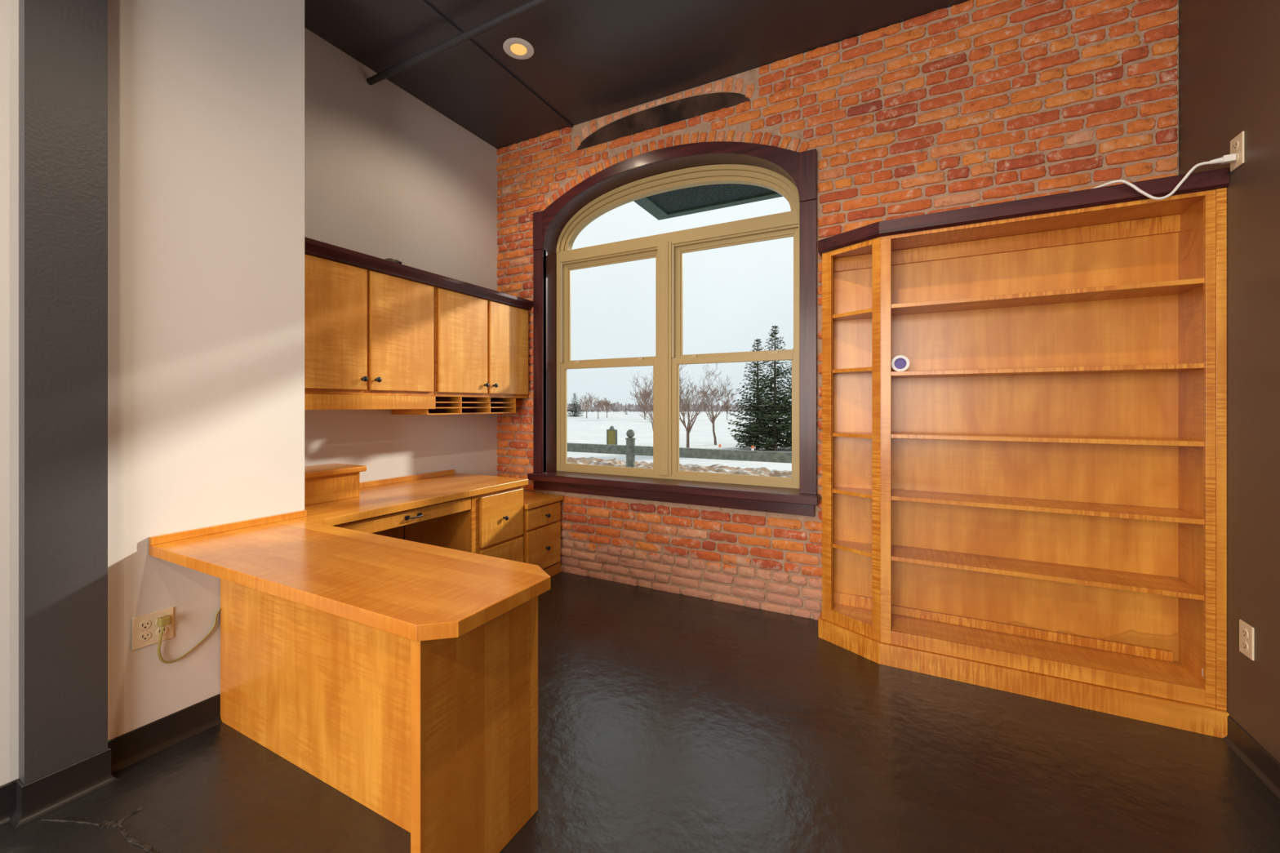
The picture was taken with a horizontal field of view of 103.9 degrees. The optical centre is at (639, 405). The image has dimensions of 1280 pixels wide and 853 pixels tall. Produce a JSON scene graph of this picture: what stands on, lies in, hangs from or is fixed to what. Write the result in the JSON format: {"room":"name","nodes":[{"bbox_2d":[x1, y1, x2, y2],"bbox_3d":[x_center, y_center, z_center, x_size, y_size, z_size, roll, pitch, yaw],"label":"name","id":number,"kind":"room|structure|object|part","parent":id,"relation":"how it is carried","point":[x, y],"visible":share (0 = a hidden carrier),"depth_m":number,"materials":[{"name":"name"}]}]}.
{"room":"office","nodes":[
{"label":"office","id":0,"kind":"room"},
{"bbox_2d":[0,0,497,786],"bbox_3d":[-2.542,-0.417,1.095,0.720,3.335,6.575,0,0,28],"label":"wall","id":1,"kind":"structure","parent":0,"point":[238,134],"depth_m":1.97,"materials":[{"name":"grey paint"}]},
{"bbox_2d":[18,0,107,784],"bbox_3d":[-1.843,-0.417,1.605,0.065,3.335,0.179,0,0,28],"label":"pilaster","id":2,"kind":"object","parent":1,"relation":"attached to","point":[63,44],"visible":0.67,"depth_m":1.58,"materials":[{"name":"grey paint"}]},
{"bbox_2d":[0,693,222,828],"bbox_3d":[-2.676,1.196,-0.016,0.077,0.107,4.484,0,0,28],"label":"baseboard","id":3,"kind":"structure","parent":1,"relation":"attached to","point":[20,804],"depth_m":1.65,"materials":[{"name":"black rubber"}]},
{"bbox_2d":[131,607,173,650],"bbox_3d":[-1.756,0.804,1.809,0.009,0.114,0.114,0,0,28],"label":"wall outlet","id":4,"kind":"object","parent":1,"relation":"attached to","point":[145,632],"visible":0.96,"depth_m":1.80,"materials":[{"name":"beige plastic"}]},
{"bbox_2d":[138,631,151,641],"bbox_3d":[-1.765,0.824,1.788,0.004,0.033,0.033,0,0,28],"label":"receptacle","id":5,"kind":"object","parent":4,"relation":"attached to","point":[143,636],"depth_m":1.79,"materials":[{"name":"beige plastic"}]},
{"bbox_2d":[138,620,151,630],"bbox_3d":[-1.765,0.784,1.788,0.004,0.033,0.033,0,0,28],"label":"receptacle","id":6,"kind":"object","parent":4,"relation":"attached to","point":[143,624],"depth_m":1.79,"materials":[{"name":"beige plastic"}]},
{"bbox_2d":[155,626,168,636],"bbox_3d":[-1.744,0.824,1.828,0.004,0.033,0.033,0,0,28],"label":"receptacle","id":7,"kind":"object","parent":4,"relation":"attached to","point":[165,633],"depth_m":1.83,"materials":[{"name":"beige plastic"}]},
{"bbox_2d":[156,608,221,663],"bbox_3d":[-1.698,0.860,1.896,0.027,0.182,0.196,0,0,23],"label":"extension cord","id":8,"kind":"object","parent":4,"relation":"attached to","point":[162,621],"visible":1,"depth_m":1.82,"materials":[{"name":"beige plastic"}]},
{"bbox_2d":[148,510,306,545],"bbox_3d":[-1.633,0.486,2.029,0.019,0.028,0.529,0,0,28],"label":"backsplash","id":9,"kind":"structure","parent":1,"relation":"attached to","point":[161,539],"depth_m":1.98,"materials":[{"name":"brown wood"}]},
{"bbox_2d":[304,253,435,409],"bbox_3d":[-1.604,-0.380,2.806,0.387,0.801,0.865,0,0,28],"label":"upper cabinet","id":10,"kind":"object","parent":1,"relation":"attached to","point":[369,335],"visible":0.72,"depth_m":2.70,"materials":[{"name":"brown wood"}]},
{"bbox_3d":[-1.576,-0.409,2.538,0.020,0.650,0.398,0,0,28],"label":"door","id":11,"kind":"part","parent":10,"relation":"part of","materials":[{"name":"brown wood"}]},
{"bbox_3d":[-1.472,-0.142,2.677,0.034,0.030,0.030,0,0,28],"label":"knob","id":12,"kind":"part","parent":10,"relation":"part of","materials":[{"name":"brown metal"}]},
{"bbox_3d":[-1.435,-0.142,2.747,0.034,0.030,0.030,0,0,28],"label":"knob","id":13,"kind":"part","parent":10,"relation":"part of","materials":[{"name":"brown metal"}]},
{"bbox_3d":[-1.377,-0.409,2.917,0.020,0.650,0.415,0,0,28],"label":"door","id":14,"kind":"part","parent":10,"relation":"part of","materials":[{"name":"brown wood"}]},
{"bbox_2d":[304,236,533,310],"bbox_3d":[-1.400,-0.776,3.196,0.380,0.068,1.747,0,0,28],"label":"crown molding","id":15,"kind":"structure","parent":10,"relation":"on","point":[312,246],"depth_m":2.89,"materials":[{"name":"brown wood"}]},
{"bbox_2d":[385,257,402,263],"bbox_3d":[-1.411,-0.826,2.873,0.065,0.030,0.117,0,0,28],"label":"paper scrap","id":16,"kind":"object","parent":15,"relation":"on","point":[388,259],"visible":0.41,"depth_m":2.85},
{"bbox_2d":[360,469,454,488],"bbox_3d":[-1.665,0.483,3.088,0.019,0.034,1.300,0,0,28],"label":"backsplash","id":17,"kind":"structure","parent":1,"relation":"attached to","point":[405,478],"depth_m":3.30,"materials":[{"name":"brown wood"}]},
{"bbox_2d":[293,469,528,539],"bbox_3d":[-1.380,0.708,2.938,0.664,0.484,1.412,0,0,28],"label":"countertop","id":18,"kind":"structure","parent":1,"relation":"attached to","point":[383,507],"depth_m":2.77,"materials":[{"name":"brown wood"}]},
{"bbox_2d":[304,462,366,505],"bbox_3d":[-1.739,0.416,2.639,0.302,0.168,0.440,0,0,28],"label":"box","id":19,"kind":"object","parent":18,"relation":"on","point":[326,482],"visible":0.44,"depth_m":2.63,"materials":[{"name":"brown wood"}]},
{"bbox_3d":[-1.739,0.347,2.639,0.302,0.030,0.440,0,0,28],"label":"lid","id":20,"kind":"part","parent":19,"relation":"part of","materials":[{"name":"brown wood"}]},
{"bbox_3d":[-1.762,0.744,2.902,0.020,0.412,0.880,0,0,28],"label":"panel","id":21,"kind":"part","parent":18,"relation":"part of","materials":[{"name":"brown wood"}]},
{"bbox_3d":[-1.435,0.585,2.739,0.512,0.074,0.856,0,0,28],"label":"pencil drawer","id":22,"kind":"part","parent":18,"relation":"part of","materials":[{"name":"brown wood"}]},
{"bbox_3d":[-1.182,0.585,2.636,0.033,0.021,0.098,0,0,28],"label":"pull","id":23,"kind":"part","parent":18,"relation":"part of","materials":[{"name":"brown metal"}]},
{"bbox_2d":[434,286,528,398],"bbox_3d":[-1.199,-0.418,3.578,0.387,0.723,0.875,0,0,28],"label":"upper cabinet","id":24,"kind":"object","parent":1,"relation":"attached to","point":[481,345],"visible":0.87,"depth_m":3.42,"materials":[{"name":"brown wood"}]},
{"bbox_2d":[392,396,515,414],"bbox_3d":[-1.267,0.000,3.508,0.328,0.114,0.796,0,0,28],"label":"organizer","id":25,"kind":"object","parent":24,"relation":"attached to","point":[451,405],"visible":0.85,"depth_m":3.47,"materials":[{"name":"brown wood"}]},
{"bbox_2d":[435,401,460,403],"bbox_3d":[-1.377,-0.021,3.291,0.318,0.008,0.216,0,0,28],"label":"shelf","id":26,"kind":"object","parent":25,"relation":"attached to","point":[436,402],"depth_m":3.22,"materials":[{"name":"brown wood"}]},
{"bbox_2d":[435,407,460,408],"bbox_3d":[-1.377,0.014,3.291,0.318,0.008,0.216,0,0,28],"label":"shelf","id":27,"kind":"object","parent":25,"relation":"attached to","point":[436,407],"depth_m":3.22,"materials":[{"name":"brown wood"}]},
{"bbox_2d":[462,401,489,403],"bbox_3d":[-1.264,-0.021,3.506,0.318,0.008,0.253,0,0,28],"label":"shelf","id":28,"kind":"object","parent":25,"relation":"attached to","point":[462,402],"depth_m":3.43,"materials":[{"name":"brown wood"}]},
{"bbox_2d":[462,407,489,408],"bbox_3d":[-1.264,0.014,3.506,0.318,0.008,0.253,0,0,28],"label":"shelf","id":29,"kind":"object","parent":25,"relation":"attached to","point":[462,407],"depth_m":3.43,"materials":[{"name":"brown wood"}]},
{"bbox_2d":[490,402,515,403],"bbox_3d":[-1.142,-0.021,3.739,0.318,0.008,0.253,0,0,28],"label":"shelf","id":30,"kind":"object","parent":25,"relation":"attached to","point":[491,402],"depth_m":3.66,"materials":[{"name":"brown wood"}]},
{"bbox_2d":[490,406,515,408],"bbox_3d":[-1.142,0.014,3.739,0.318,0.008,0.253,0,0,28],"label":"shelf","id":31,"kind":"object","parent":25,"relation":"attached to","point":[491,406],"depth_m":3.69,"materials":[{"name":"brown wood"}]},
{"bbox_3d":[-1.166,-0.409,3.319,0.020,0.650,0.410,0,0,28],"label":"door","id":32,"kind":"part","parent":24,"relation":"part of","materials":[{"name":"brown wood"}]},
{"bbox_3d":[-0.964,-0.409,3.703,0.020,0.650,0.404,0,0,28],"label":"door","id":33,"kind":"part","parent":24,"relation":"part of","materials":[{"name":"brown wood"}]},
{"bbox_2d":[304,0,968,149],"bbox_3d":[-0.928,-2.145,0.329,4.450,0.120,7.020,0,0,28],"label":"ceiling","id":34,"kind":"structure","parent":0,"point":[591,60],"depth_m":2.87,"materials":[{"name":"black paint"}]},
{"bbox_2d":[366,0,552,84],"bbox_3d":[0.099,-2.002,2.168,4.020,0.038,0.038,0,0,28],"label":"ceiling pipe","id":35,"kind":"object","parent":34,"relation":"attached to","point":[531,5],"visible":1,"depth_m":2.72,"materials":[{"name":"black metal"}]},
{"bbox_2d":[416,0,573,128],"bbox_3d":[-2.038,-2.082,0.830,0.030,0.017,6.575,0,0,28],"label":"trim","id":36,"kind":"structure","parent":34,"relation":"attached to","point":[424,3],"depth_m":3.02,"materials":[{"name":"black paint"}]},
{"bbox_2d":[502,37,533,59],"bbox_3d":[-0.709,-2.083,2.927,0.176,0.008,0.176,0,0,28],"label":"recessed light","id":37,"kind":"object","parent":34,"relation":"in","point":[515,47],"visible":1,"depth_m":2.92,"materials":[{"name":"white metal"}]},
{"bbox_2d":[0,571,1279,852],"bbox_3d":[-0.945,1.308,0.298,4.450,0.124,6.950,0,0,28],"label":"floor","id":38,"kind":"structure","parent":0,"point":[668,722],"depth_m":1.71,"materials":[{"name":"black paint"}]},
{"bbox_2d":[148,510,550,852],"bbox_3d":[-0.984,0.861,1.688,1.487,0.778,0.529,0,0,28],"label":"desk","id":39,"kind":"object","parent":38,"relation":"on","point":[401,676],"visible":1,"depth_m":1.51,"materials":[{"name":"brown wood"}]},
{"bbox_3d":[-1.054,0.894,1.677,1.366,0.712,0.020,0,0,28],"label":"modesty panel","id":40,"kind":"part","parent":39,"relation":"part of","materials":[{"name":"brown wood"}]},
{"bbox_3d":[-0.429,0.894,1.367,0.034,0.712,0.428,0,0,28],"label":"panel","id":41,"kind":"part","parent":39,"relation":"part of","materials":[{"name":"brown wood"}]},
{"bbox_2d":[404,485,523,562],"bbox_3d":[-1.147,0.894,3.334,0.659,0.712,0.452,0,0,28],"label":"drawer pedestal","id":42,"kind":"object","parent":38,"relation":"on","point":[493,526],"visible":0.41,"depth_m":3.15,"materials":[{"name":"brown wood"}]},
{"bbox_3d":[-0.911,0.894,3.210,0.018,0.712,0.452,0,0,28],"label":"frame","id":43,"kind":"part","parent":42,"relation":"part of","materials":[{"name":"brown wood"}]},
{"bbox_3d":[-1.065,1.034,3.318,0.430,0.292,0.379,0,0,28],"label":"drawer","id":44,"kind":"part","parent":42,"relation":"part of","materials":[{"name":"brown wood"}]},
{"bbox_3d":[-1.065,0.715,3.318,0.430,0.310,0.379,0,0,28],"label":"drawer","id":45,"kind":"part","parent":42,"relation":"part of","materials":[{"name":"brown wood"}]},
{"bbox_2d":[522,491,563,577],"bbox_3d":[-0.952,0.960,3.721,0.690,0.580,0.406,0,0,28],"label":"base cabinet","id":46,"kind":"object","parent":38,"relation":"on","point":[541,535],"visible":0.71,"depth_m":3.58,"materials":[{"name":"brown wood"}]},
{"bbox_3d":[-0.871,1.015,3.678,0.438,0.294,0.368,0,0,28],"label":"drawer","id":47,"kind":"part","parent":46,"relation":"part of","materials":[{"name":"brown wood"}]},
{"bbox_3d":[-0.871,0.783,3.678,0.438,0.134,0.368,0,0,28],"label":"drawer","id":48,"kind":"part","parent":46,"relation":"part of","materials":[{"name":"brown wood"}]},
{"bbox_2d":[817,167,1229,737],"bbox_3d":[1.631,0.180,2.385,1.487,2.140,0.380,0,0,28],"label":"bookcase","id":49,"kind":"object","parent":38,"relation":"on","point":[1035,505],"visible":1,"depth_m":2.30,"materials":[{"name":"brown wood"}]},
{"bbox_3d":[1.086,-0.812,2.572,0.018,0.035,0.231,0,0,-34],"label":"rail","id":50,"kind":"part","parent":49,"relation":"part of","materials":[{"name":"brown wood"}]},
{"bbox_3d":[1.086,1.119,2.572,0.018,0.063,0.231,0,0,-34],"label":"rail","id":51,"kind":"part","parent":49,"relation":"part of","materials":[{"name":"brown wood"}]},
{"bbox_3d":[1.120,0.748,2.615,0.290,0.019,0.218,0,0,28],"label":"angled shelf","id":52,"kind":"part","parent":49,"relation":"part of","materials":[{"name":"brown wood"}]},
{"bbox_3d":[1.120,0.456,2.615,0.290,0.019,0.218,0,0,28],"label":"angled shelf","id":53,"kind":"part","parent":49,"relation":"part of","materials":[{"name":"brown wood"}]},
{"bbox_3d":[1.120,0.155,2.615,0.290,0.019,0.218,0,0,28],"label":"angled shelf","id":54,"kind":"part","parent":49,"relation":"part of","materials":[{"name":"brown wood"}]},
{"bbox_3d":[1.120,-0.183,2.615,0.290,0.019,0.218,0,0,28],"label":"angled shelf","id":55,"kind":"part","parent":49,"relation":"part of","materials":[{"name":"brown wood"}]},
{"bbox_3d":[1.120,-0.475,2.615,0.290,0.019,0.218,0,0,28],"label":"angled shelf","id":56,"kind":"part","parent":49,"relation":"part of","materials":[{"name":"brown wood"}]},
{"bbox_2d":[891,355,909,371],"bbox_3d":[1.269,-0.204,2.446,0.080,0.080,0.020,0,0,21],"label":"tape roll","id":57,"kind":"object","parent":49,"relation":"on","point":[900,362],"visible":0.95,"depth_m":2.44,"materials":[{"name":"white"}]},
{"bbox_3d":[1.668,0.165,2.457,1.439,1.990,0.012,0,0,28],"label":"panel","id":58,"kind":"part","parent":49,"relation":"part of","materials":[{"name":"brown wood"}]},
{"bbox_3d":[1.609,-0.819,2.351,1.404,0.022,0.232,0,0,28],"label":"panel","id":59,"kind":"part","parent":49,"relation":"part of","materials":[{"name":"brown wood"}]},
{"bbox_3d":[1.552,-0.855,2.292,1.533,0.070,0.316,0,0,40],"label":"crown","id":60,"kind":"part","parent":49,"relation":"part of","materials":[{"name":"brown wood"}]},
{"bbox_3d":[1.747,0.740,2.277,1.090,0.020,0.233,0,0,28],"label":"shelf","id":61,"kind":"part","parent":49,"relation":"part of","materials":[{"name":"brown wood"}]},
{"bbox_3d":[1.747,0.448,2.277,1.090,0.020,0.233,0,0,28],"label":"shelf","id":62,"kind":"part","parent":49,"relation":"part of","materials":[{"name":"brown wood"}]},
{"bbox_3d":[1.747,0.148,2.277,1.090,0.020,0.233,0,0,28],"label":"shelf","id":63,"kind":"part","parent":49,"relation":"part of","materials":[{"name":"brown wood"}]},
{"bbox_3d":[1.747,-0.154,2.277,1.090,0.020,0.233,0,0,28],"label":"shelf","id":64,"kind":"part","parent":49,"relation":"part of","materials":[{"name":"brown wood"}]},
{"bbox_3d":[1.747,-0.481,2.277,1.090,0.020,0.233,0,0,28],"label":"shelf","id":65,"kind":"part","parent":49,"relation":"part of","materials":[{"name":"brown wood"}]},
{"bbox_3d":[1.690,-0.817,2.174,1.076,0.026,0.020,0,0,28],"label":"rail","id":66,"kind":"part","parent":49,"relation":"part of","materials":[{"name":"brown wood"}]},
{"bbox_3d":[1.690,1.119,2.174,1.076,0.063,0.020,0,0,28],"label":"rail","id":67,"kind":"part","parent":49,"relation":"part of","materials":[{"name":"brown wood"}]},
{"bbox_3d":[2.241,0.200,2.023,0.020,2.060,0.225,0,0,28],"label":"panel","id":68,"kind":"part","parent":49,"relation":"part of","materials":[{"name":"brown wood"}]},
{"bbox_2d":[496,0,1178,620],"bbox_3d":[0.562,-0.410,3.265,4.203,3.358,0.185,0,0,28],"label":"wall","id":69,"kind":"structure","parent":0,"point":[971,103],"depth_m":2.78,"materials":[{"name":"red brick"}]},
{"bbox_2d":[577,92,750,150],"bbox_3d":[0.113,-1.964,3.421,1.296,0.144,0.026,0,0,28],"label":"panel","id":70,"kind":"object","parent":69,"relation":"attached to","point":[675,111],"visible":0.97,"depth_m":3.38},
{"bbox_2d":[527,141,820,516],"bbox_3d":[0.146,-0.538,3.455,2.103,2.367,0.325,0,0,28],"label":"window","id":71,"kind":"structure","parent":69,"relation":"in","point":[793,175],"depth_m":3.49,"materials":[{"name":"brown wood"}]},
{"bbox_3d":[-0.771,-0.339,3.856,0.095,1.708,0.039,0,0,28],"label":"casing","id":72,"kind":"part","parent":71,"relation":"part of","materials":[{"name":"brown wood"}]},
{"bbox_3d":[-0.243,0.078,3.764,0.854,0.820,0.031,0,0,28],"label":"sash","id":73,"kind":"part","parent":71,"relation":"part of","materials":[{"name":"beige paint"}]},
{"bbox_3d":[-0.227,-0.717,3.795,0.854,0.823,0.032,0,0,28],"label":"sash","id":74,"kind":"part","parent":71,"relation":"part of","materials":[{"name":"beige paint"}]},
{"bbox_3d":[0.107,-1.459,3.395,1.894,0.526,0.039,0,0,28],"label":"arch casing","id":75,"kind":"part","parent":71,"relation":"part of","materials":[{"name":"brown wood"}]},
{"bbox_3d":[0.193,-1.421,3.558,1.884,0.428,0.089,0,0,28],"label":"arch frame","id":76,"kind":"part","parent":71,"relation":"part of","materials":[{"name":"beige paint"}]},
{"bbox_3d":[0.193,-0.348,3.557,1.886,1.727,0.102,0,0,28],"label":"frame","id":77,"kind":"part","parent":71,"relation":"part of","materials":[{"name":"beige paint"}]},
{"bbox_3d":[0.609,0.078,3.317,0.858,0.820,0.031,0,0,28],"label":"sash","id":78,"kind":"part","parent":71,"relation":"part of","materials":[{"name":"beige paint"}]},
{"bbox_3d":[0.625,-0.717,3.347,0.858,0.823,0.032,0,0,28],"label":"sash","id":79,"kind":"part","parent":71,"relation":"part of","materials":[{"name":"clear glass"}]},
{"bbox_3d":[0.986,-0.339,2.933,0.095,1.708,0.039,0,0,28],"label":"casing","id":80,"kind":"part","parent":71,"relation":"part of","materials":[{"name":"brown wood"}]},
{"bbox_2d":[1178,0,1279,763],"bbox_3d":[0.957,-0.417,-0.629,0.120,3.335,6.775,0,0,28],"label":"wall","id":81,"kind":"structure","parent":0,"point":[1229,50],"depth_m":1.77,"materials":[{"name":"brown paint"}]},
{"bbox_2d":[1091,153,1236,199],"bbox_3d":[1.937,-0.855,2.054,0.136,0.121,0.648,0,0,-36],"label":"power cord","id":82,"kind":"object","parent":81,"relation":"attached to","point":[1228,158],"visible":0.79,"depth_m":1.90,"materials":[{"name":"white plastic"}]},
{"bbox_2d":[1230,130,1244,171],"bbox_3d":[2.174,-0.924,1.826,0.009,0.115,0.078,0,0,28],"label":"wall outlet","id":83,"kind":"object","parent":81,"relation":"attached to","point":[1237,143],"visible":0.98,"depth_m":1.81,"materials":[{"name":"beige plastic"}]},
{"bbox_2d":[1232,140,1238,151],"bbox_3d":[2.172,-0.947,1.827,0.004,0.033,0.033,0,0,28],"label":"receptacle","id":84,"kind":"object","parent":83,"relation":"attached to","point":[1235,143],"depth_m":1.83,"materials":[{"name":"beige plastic"}]},
{"bbox_2d":[1239,619,1254,661],"bbox_3d":[2.147,0.830,1.775,0.009,0.115,0.078,0,0,28],"label":"wall outlet","id":85,"kind":"object","parent":81,"relation":"attached to","point":[1246,633],"visible":1,"depth_m":1.77,"materials":[{"name":"beige plastic"}]},
{"bbox_2d":[1241,640,1248,650],"bbox_3d":[2.146,0.852,1.776,0.004,0.033,0.033,0,0,28],"label":"receptacle","id":86,"kind":"object","parent":85,"relation":"attached to","point":[1244,643],"depth_m":1.78,"materials":[{"name":"beige plastic"}]},
{"bbox_2d":[1241,628,1248,638],"bbox_3d":[2.146,0.808,1.776,0.004,0.033,0.033,0,0,28],"label":"receptacle","id":87,"kind":"object","parent":85,"relation":"attached to","point":[1244,631],"depth_m":1.78,"materials":[{"name":"beige plastic"}]},
{"bbox_2d":[1221,715,1279,799],"bbox_3d":[0.758,1.205,-0.856,0.022,0.090,6.188,0,0,28],"label":"baseboard","id":88,"kind":"structure","parent":81,"relation":"attached to","point":[1254,755],"depth_m":1.73,"materials":[{"name":"black rubber"}]},
{"label":"outside","id":89,"kind":"structure","parent":0,"visible":0},
{"bbox_2d":[567,409,791,471],"bbox_3d":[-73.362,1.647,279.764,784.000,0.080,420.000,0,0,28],"label":"ground","id":90,"kind":"structure","parent":89,"point":[591,429],"depth_m":28.59,"materials":[{"name":"white snow"}]},
{"bbox_2d":[567,393,585,417],"bbox_3d":[-9.612,-0.055,74.142,2.810,3.689,2.664,0,0,28],"label":"spruce tree","id":91,"kind":"object","parent":90,"relation":"on","point":[575,413],"visible":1,"depth_m":74.01,"materials":[{"name":"green plant"}]},
{"bbox_2d":[578,392,596,417],"bbox_3d":[-6.887,-0.041,64.947,3.197,3.482,2.388,0,0,28],"label":"bare tree","id":92,"kind":"object","parent":90,"relation":"on","point":[590,397],"visible":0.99,"depth_m":64.61,"materials":[{"name":"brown plant"}]},
{"bbox_2d":[591,396,606,418],"bbox_3d":[-5.023,0.267,62.192,2.109,2.866,2.114,0,0,-8],"label":"bare tree","id":93,"kind":"object","parent":90,"relation":"on","point":[602,401],"visible":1,"depth_m":61.90,"materials":[{"name":"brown plant"}]},
{"bbox_2d":[595,396,615,417],"bbox_3d":[-4.808,0.275,67.704,2.625,2.850,2.310,0,0,28],"label":"bare tree","id":94,"kind":"object","parent":90,"relation":"on","point":[606,403],"visible":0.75,"depth_m":67.50,"materials":[{"name":"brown plant"}]},
{"bbox_2d":[606,426,617,444],"bbox_3d":[-1.062,1.212,19.000,0.430,0.876,0.080,0,0,28],"label":"marker sign","id":95,"kind":"object","parent":90,"relation":"on","point":[611,433],"visible":0.89,"depth_m":18.97,"materials":[{"name":"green metal"}]},
{"bbox_3d":[-1.062,1.225,19.000,0.340,0.570,0.060,0,0,28],"label":"text panel","id":96,"kind":"part","parent":95,"relation":"part of","materials":[{"name":"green metal"}]},
{"bbox_2d":[630,385,653,419],"bbox_3d":[0.739,-0.491,59.545,4.288,4.382,3.210,0,0,-28],"label":"bare tree","id":97,"kind":"object","parent":90,"relation":"on","point":[646,393],"visible":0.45,"depth_m":59.51,"materials":[{"name":"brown plant"}]},
{"bbox_2d":[629,365,703,429],"bbox_3d":[0.588,0.081,16.644,2.512,3.237,2.619,0,0,-37],"label":"bare tree","id":98,"kind":"object","parent":90,"relation":"on","point":[637,380],"visible":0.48,"depth_m":16.66,"materials":[{"name":"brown plant"}]},
{"bbox_2d":[567,401,791,412],"bbox_3d":[5.517,0.057,156.099,89.578,3.386,78.395,0,0,28],"label":"tree line","id":99,"kind":"object","parent":90,"relation":"on","point":[618,407],"visible":0.3,"depth_m":132.74,"materials":[{"name":"brown plant"}]},
{"bbox_2d":[567,429,791,476],"bbox_3d":[0.644,1.016,7.681,10.000,1.267,0.168,0,0,28],"label":"guard railing","id":100,"kind":"object","parent":90,"relation":"on","point":[630,450],"visible":0.3,"depth_m":7.62,"materials":[{"name":"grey metal"}]},
{"bbox_3d":[-0.153,1.083,8.099,0.168,1.135,0.168,0,0,28],"label":"post","id":101,"kind":"part","parent":100,"relation":"part of","materials":[{"name":"green metal"}]},
{"bbox_3d":[0.653,0.723,7.699,10.000,0.145,0.100,0,0,28],"label":"rail","id":102,"kind":"part","parent":100,"relation":"part of","materials":[{"name":"green metal"}]},
{"bbox_2d":[567,457,791,487],"bbox_3d":[0.070,1.520,11.427,11.500,0.319,4.300,0,0,28],"label":"snow bank","id":103,"kind":"object","parent":90,"relation":"on","point":[719,468],"visible":0.14,"depth_m":12.00,"materials":[{"name":"white snow"}]},
{"bbox_2d":[679,393,696,416],"bbox_3d":[4.503,0.107,51.326,2.828,3.186,2.444,0,0,28],"label":"bare tree","id":104,"kind":"object","parent":90,"relation":"on","point":[684,402],"visible":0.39,"depth_m":51.49,"materials":[{"name":"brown plant"}]},
{"bbox_2d":[679,363,730,448],"bbox_3d":[1.973,-0.079,16.821,2.533,3.558,2.612,0,0,-24],"label":"bare tree","id":105,"kind":"object","parent":90,"relation":"on","point":[688,428],"visible":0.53,"depth_m":16.94,"materials":[{"name":"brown plant"}]},
{"bbox_2d":[697,377,740,444],"bbox_3d":[3.264,0.232,20.895,1.970,2.944,1.454,0,0,28],"label":"bare tree","id":106,"kind":"object","parent":90,"relation":"on","point":[713,420],"visible":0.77,"depth_m":20.95,"materials":[{"name":"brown plant"}]},
{"bbox_2d":[723,400,731,420],"bbox_3d":[10.226,0.454,57.461,1.569,2.492,1.580,0,0,-35],"label":"bare tree","id":107,"kind":"object","parent":90,"relation":"on","point":[726,407],"visible":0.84,"depth_m":57.28,"materials":[{"name":"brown plant"}]},
{"bbox_2d":[727,338,790,450],"bbox_3d":[4.548,-0.430,19.121,2.480,4.260,2.325,0,0,28],"label":"spruce tree","id":108,"kind":"object","parent":90,"relation":"on","point":[741,437],"visible":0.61,"depth_m":19.01,"materials":[{"name":"green plant"}]},
{"bbox_2d":[742,324,791,451],"bbox_3d":[4.934,-0.628,18.437,2.456,4.656,2.427,0,0,28],"label":"spruce tree","id":109,"kind":"object","parent":90,"relation":"on","point":[772,406],"visible":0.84,"depth_m":18.27,"materials":[{"name":"green plant"}]},
{"bbox_2d":[771,348,793,447],"bbox_3d":[5.854,-0.273,18.841,2.217,3.947,2.163,0,0,28],"label":"spruce tree","id":110,"kind":"object","parent":90,"relation":"on","point":[789,366],"visible":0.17,"depth_m":18.74,"materials":[{"name":"green plant"}]},
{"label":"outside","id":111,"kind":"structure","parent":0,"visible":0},
{"bbox_2d":[633,183,782,220],"bbox_3d":[2.183,-1.840,3.132,5.046,0.180,0.975,0,0,28],"label":"entrance canopy","id":112,"kind":"object","parent":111,"point":[691,200],"visible":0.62,"depth_m":4.28,"materials":[{"name":"metal"}]}
]}

